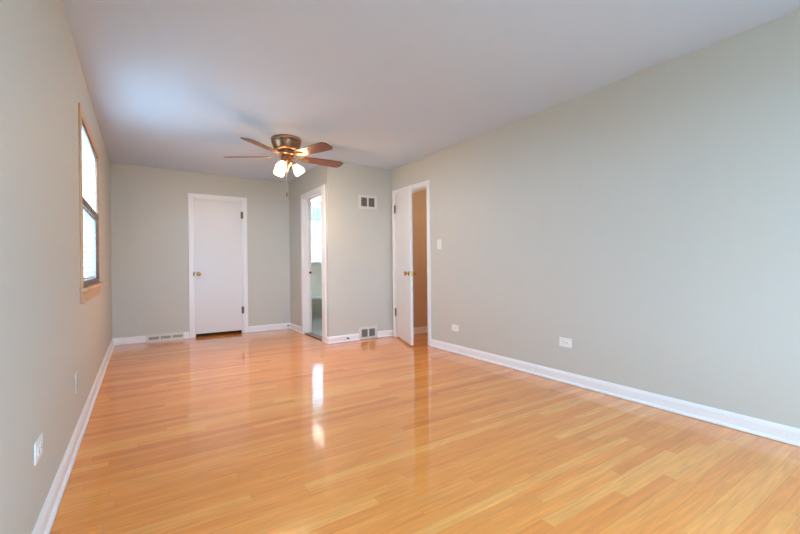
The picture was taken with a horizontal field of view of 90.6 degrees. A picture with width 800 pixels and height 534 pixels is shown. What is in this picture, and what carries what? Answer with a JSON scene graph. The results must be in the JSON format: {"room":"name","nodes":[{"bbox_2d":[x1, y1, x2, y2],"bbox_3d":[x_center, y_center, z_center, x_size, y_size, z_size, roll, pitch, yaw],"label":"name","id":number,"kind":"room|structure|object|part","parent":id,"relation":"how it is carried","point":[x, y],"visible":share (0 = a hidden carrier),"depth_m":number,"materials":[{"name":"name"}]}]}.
{"room":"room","nodes":[
{"label":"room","id":0,"kind":"room"},
{"bbox_2d":[0,0,111,533],"bbox_3d":[-1.758,-0.151,2.005,0.075,2.490,8.010,-1,0,-33],"label":"wall","id":1,"kind":"structure","parent":0,"point":[47,335],"depth_m":1.58,"materials":[{"name":"grey paint"}]},
{"bbox_2d":[34,433,42,465],"bbox_3d":[-1.365,0.686,1.495,0.009,0.080,0.122,-1,0,-33],"label":"wall outlet","id":2,"kind":"object","parent":1,"relation":"attached to","point":[38,445],"visible":1,"depth_m":1.48,"materials":[{"name":"white plastic"}]},
{"bbox_2d":[32,338,114,533],"bbox_3d":[-1.705,0.994,2.037,0.026,0.093,7.780,-1,0,-33],"label":"baseboard","id":3,"kind":"structure","parent":1,"relation":"attached to","point":[45,521],"depth_m":2.00,"materials":[{"name":"white paint"}]},
{"bbox_2d":[75,371,77,393],"bbox_3d":[-1.932,0.688,2.362,0.009,0.118,0.074,-1,0,-33],"label":"wall outlet","id":4,"kind":"object","parent":1,"relation":"attached to","point":[76,373],"visible":1,"depth_m":2.35,"materials":[{"name":"grey plastic"}]},
{"bbox_2d":[78,102,104,303],"bbox_3d":[-2.473,-0.417,3.133,0.120,1.317,1.384,-1,0,-33],"label":"window","id":5,"kind":"structure","parent":1,"relation":"in","point":[89,288],"depth_m":3.32,"materials":[{"name":"brown wood"}]},
{"bbox_2d":[83,207,94,279],"bbox_3d":[-2.487,-0.182,3.124,0.040,0.560,1.140,-1,0,-33],"label":"window blind","id":6,"kind":"object","parent":5,"relation":"attached to","point":[88,220],"visible":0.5,"depth_m":3.25,"materials":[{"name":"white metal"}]},
{"bbox_3d":[-2.489,-0.443,3.123,0.040,0.038,1.140,-1,0,-33],"label":"head rail","id":7,"kind":"part","parent":6,"relation":"part of","materials":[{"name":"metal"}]},
{"bbox_3d":[-2.466,-0.741,3.138,0.018,0.547,1.200,-1,0,-33],"label":"sash","id":8,"kind":"part","parent":5,"relation":"part of","materials":[{"name":"clear glass"}]},
{"bbox_3d":[-2.461,-1.045,3.142,0.012,0.062,1.200,-1,0,-33],"label":"head casing","id":9,"kind":"part","parent":5,"relation":"part of","materials":[{"name":"brown wood"}]},
{"bbox_3d":[-2.459,-0.163,3.142,0.021,0.606,1.200,-1,0,-33],"label":"sash","id":10,"kind":"part","parent":5,"relation":"part of","materials":[{"name":"clear glass"}]},
{"bbox_2d":[110,163,289,341],"bbox_3d":[-2.879,-0.157,5.989,2.411,2.490,0.115,-1,0,-33],"label":"wall","id":11,"kind":"structure","parent":0,"point":[150,250],"depth_m":5.66,"materials":[{"name":"grey paint"}]},
{"bbox_2d":[147,332,183,342],"bbox_3d":[-3.316,0.992,5.599,0.456,0.103,0.055,-1,0,-33],"label":"air vent","id":12,"kind":"object","parent":11,"relation":"in","point":[175,335],"visible":1,"depth_m":5.59,"materials":[{"name":"white metal"}]},
{"bbox_2d":[113,323,289,344],"bbox_3d":[-2.830,0.989,5.934,2.411,0.093,0.026,-1,0,-33],"label":"baseboard","id":13,"kind":"structure","parent":11,"relation":"attached to","point":[136,339],"depth_m":5.76,"materials":[{"name":"white paint"}]},
{"bbox_2d":[188,193,247,337],"bbox_3d":[-2.761,-0.024,6.029,0.820,2.122,0.176,-1,0,-33],"label":"door","id":14,"kind":"structure","parent":11,"relation":"in","point":[217,224],"depth_m":5.99,"materials":[{"name":"white paint"}]},
{"bbox_2d":[289,165,336,336],"bbox_3d":[-1.808,-0.169,6.657,0.115,2.490,3.280,-1,0,-33],"label":"wall","id":15,"kind":"structure","parent":0,"point":[320,175],"depth_m":5.69,"materials":[{"name":"grey paint"}]},
{"bbox_2d":[290,323,327,343],"bbox_3d":[-1.391,0.975,5.913,0.026,0.093,1.636,-1,0,-33],"label":"baseboard","id":16,"kind":"structure","parent":15,"relation":"attached to","point":[294,327],"depth_m":6.27,"materials":[{"name":"white paint"}]},
{"bbox_2d":[300,184,326,342],"bbox_3d":[-1.205,-0.041,5.731,0.141,2.130,0.950,-1,0,-33],"label":"door","id":17,"kind":"structure","parent":15,"relation":"in","point":[306,286],"depth_m":6.04,"materials":[{"name":"white paint"}]},
{"bbox_2d":[311,202,321,294],"bbox_3d":[-1.890,-0.176,8.632,2.139,2.490,0.115,-1,0,-33],"label":"wall","id":18,"kind":"structure","parent":0,"point":[316,268],"depth_m":8.61,"materials":[{"name":"white paint"}]},
{"bbox_3d":[-1.597,-0.702,8.794,1.210,1.225,0.165,-1,0,-33],"label":"window","id":19,"kind":"structure","parent":18,"relation":"in","visible":0},
{"bbox_2d":[311,207,321,261],"bbox_3d":[-1.553,-0.695,8.727,1.190,1.180,0.066,-1,0,-33],"label":"cafe curtain","id":20,"kind":"object","parent":19,"relation":"hanging from","point":[316,256],"visible":0.2,"depth_m":8.55,"materials":[{"name":"fabric"}]},
{"bbox_2d":[335,163,427,339],"bbox_3d":[0.123,-0.185,6.011,2.409,2.490,0.145,-1,0,-33],"label":"wall","id":21,"kind":"structure","parent":0,"point":[364,269],"depth_m":5.60,"materials":[{"name":"grey paint"}]},
{"bbox_2d":[328,329,392,343],"bbox_3d":[-0.528,0.969,5.516,1.037,0.093,0.026,-1,0,-33],"label":"baseboard","id":22,"kind":"structure","parent":21,"relation":"attached to","point":[386,333],"depth_m":5.42,"materials":[{"name":"white paint"}]},
{"bbox_2d":[358,194,376,209],"bbox_3d":[-0.458,-0.914,5.583,0.295,0.193,0.026,-1,0,-33],"label":"air vent","id":23,"kind":"object","parent":21,"relation":"in","point":[364,201],"visible":1,"depth_m":5.57,"materials":[{"name":"white metal"}]},
{"bbox_2d":[359,326,377,339],"bbox_3d":[-0.450,0.926,5.584,0.294,0.174,0.026,-1,0,-33],"label":"air vent","id":24,"kind":"object","parent":21,"relation":"in","point":[369,332],"visible":1,"depth_m":5.57,"materials":[{"name":"white metal"}]},
{"bbox_2d":[413,326,427,333],"bbox_3d":[0.604,0.955,6.221,1.398,0.093,0.026,-1,0,-33],"label":"baseboard","id":25,"kind":"structure","parent":21,"relation":"attached to","point":[423,329],"depth_m":6.03,"materials":[{"name":"white paint"}]},
{"bbox_2d":[50,318,799,533],"bbox_3d":[-0.091,1.064,4.091,5.125,0.112,9.680,-1,0,-33],"label":"floor","id":26,"kind":"structure","parent":0,"point":[282,431],"depth_m":2.18,"materials":[{"name":"brown wood"}]},
{"bbox_2d":[312,295,321,317],"bbox_3d":[-1.769,0.807,8.162,1.550,0.400,0.770,-1,0,-33],"label":"bathtub","id":27,"kind":"object","parent":26,"relation":"on","point":[316,299],"visible":0.06,"depth_m":7.80,"materials":[{"name":"white ceramic"}]},
{"bbox_2d":[312,295,321,299],"bbox_3d":[-1.769,0.777,8.162,1.550,0.340,0.770,-1,0,-33],"label":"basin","id":28,"kind":"object","parent":27,"relation":"in","point":[314,297],"depth_m":8.47,"materials":[{"name":"white ceramic"}]},
{"bbox_2d":[62,0,799,201],"bbox_3d":[-0.115,-1.480,4.080,5.125,0.120,9.680,-1,0,-33],"label":"ceiling","id":29,"kind":"structure","parent":0,"point":[172,84],"depth_m":2.75,"materials":[{"name":"white paint"}]},
{"bbox_2d":[225,134,342,196],"bbox_3d":[-1.218,-1.093,4.389,1.268,0.636,1.313,-1,0,-33],"label":"ceiling fan","id":30,"kind":"object","parent":29,"relation":"hanging from","point":[286,146],"visible":1,"depth_m":4.27,"materials":[{"name":"brown wood"}]},
{"bbox_3d":[-1.682,-1.212,4.359,0.491,0.006,0.158,-1,13,0],"label":"blade","id":31,"kind":"part","parent":30,"relation":"part of","materials":[{"name":"brown wood"}]},
{"bbox_3d":[-1.385,-1.214,3.949,0.158,0.006,0.491,13,4,18],"label":"blade","id":32,"kind":"part","parent":30,"relation":"part of","materials":[{"name":"brown wood"}]},
{"bbox_3d":[-1.357,-1.076,4.441,0.121,0.136,0.128,-1,0,-33],"label":"lamp shade","id":33,"kind":"part","parent":30,"relation":"part of","materials":[{"name":"white glass"}]},
{"bbox_3d":[-1.270,-1.076,4.222,0.121,0.136,0.122,-1,0,-33],"label":"lamp shade","id":34,"kind":"part","parent":30,"relation":"part of","materials":[{"name":"white glass"}]},
{"bbox_3d":[-1.122,-1.209,4.262,0.202,0.010,0.080,0,-13,36],"label":"blade arm","id":35,"kind":"part","parent":30,"relation":"part of","materials":[{"name":"gold metal"}]},
{"bbox_3d":[-1.125,-1.078,4.408,0.129,0.136,0.121,-1,0,-33],"label":"lamp shade","id":36,"kind":"part","parent":30,"relation":"part of","materials":[{"name":"white glass"}]},
{"bbox_3d":[-1.120,-1.210,4.451,0.202,0.010,0.080,-1,-13,-36],"label":"blade arm","id":37,"kind":"part","parent":30,"relation":"part of","materials":[{"name":"gold metal"}]},
{"bbox_3d":[-0.904,-1.219,4.104,0.491,0.006,0.158,0,-13,36],"label":"blade","id":38,"kind":"part","parent":30,"relation":"part of","materials":[{"name":"brown wood"}]},
{"bbox_3d":[-0.902,-1.221,4.611,0.491,0.006,0.158,-1,-13,-36],"label":"blade","id":39,"kind":"part","parent":30,"relation":"part of","materials":[{"name":"brown wood"}]},
{"bbox_2d":[311,196,320,204],"bbox_3d":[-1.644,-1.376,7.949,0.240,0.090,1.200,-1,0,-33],"label":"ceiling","id":40,"kind":"structure","parent":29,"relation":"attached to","point":[318,199],"depth_m":8.17,"materials":[{"name":"white paint"}]},
{"bbox_2d":[392,10,799,428],"bbox_3d":[1.657,-0.188,3.208,0.115,2.490,6.285,-1,0,-33],"label":"wall","id":41,"kind":"structure","parent":0,"point":[648,220],"depth_m":2.89,"materials":[{"name":"grey paint"}]},
{"bbox_2d":[392,180,430,345],"bbox_3d":[0.077,-0.048,5.362,0.402,2.122,0.890,-1,0,-33],"label":"door","id":42,"kind":"structure","parent":41,"relation":"in","point":[403,272],"depth_m":5.25,"materials":[{"name":"white paint"}]},
{"bbox_2d":[437,239,440,248],"bbox_3d":[0.481,-0.282,4.883,0.017,0.118,0.074,-1,0,-33],"label":"light switch","id":43,"kind":"object","parent":41,"relation":"attached to","point":[438,240],"visible":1,"depth_m":4.88,"materials":[{"name":"white plastic"}]},
{"bbox_2d":[452,324,458,331],"bbox_3d":[0.648,0.718,4.653,0.009,0.074,0.116,-1,0,-33],"label":"wall outlet","id":44,"kind":"object","parent":41,"relation":"attached to","point":[454,327],"visible":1,"depth_m":4.64,"materials":[{"name":"white plastic"}]},
{"bbox_2d":[559,337,571,347],"bbox_3d":[1.440,0.657,3.443,0.009,0.078,0.120,-1,0,-33],"label":"wall outlet","id":45,"kind":"object","parent":41,"relation":"attached to","point":[565,342],"visible":1,"depth_m":3.44,"materials":[{"name":"white plastic"}]},
{"bbox_2d":[430,339,799,446],"bbox_3d":[1.829,0.957,2.837,0.026,0.093,5.248,-1,0,-33],"label":"baseboard","id":46,"kind":"structure","parent":41,"relation":"attached to","point":[767,429],"depth_m":2.86,"materials":[{"name":"white paint"}]}
]}

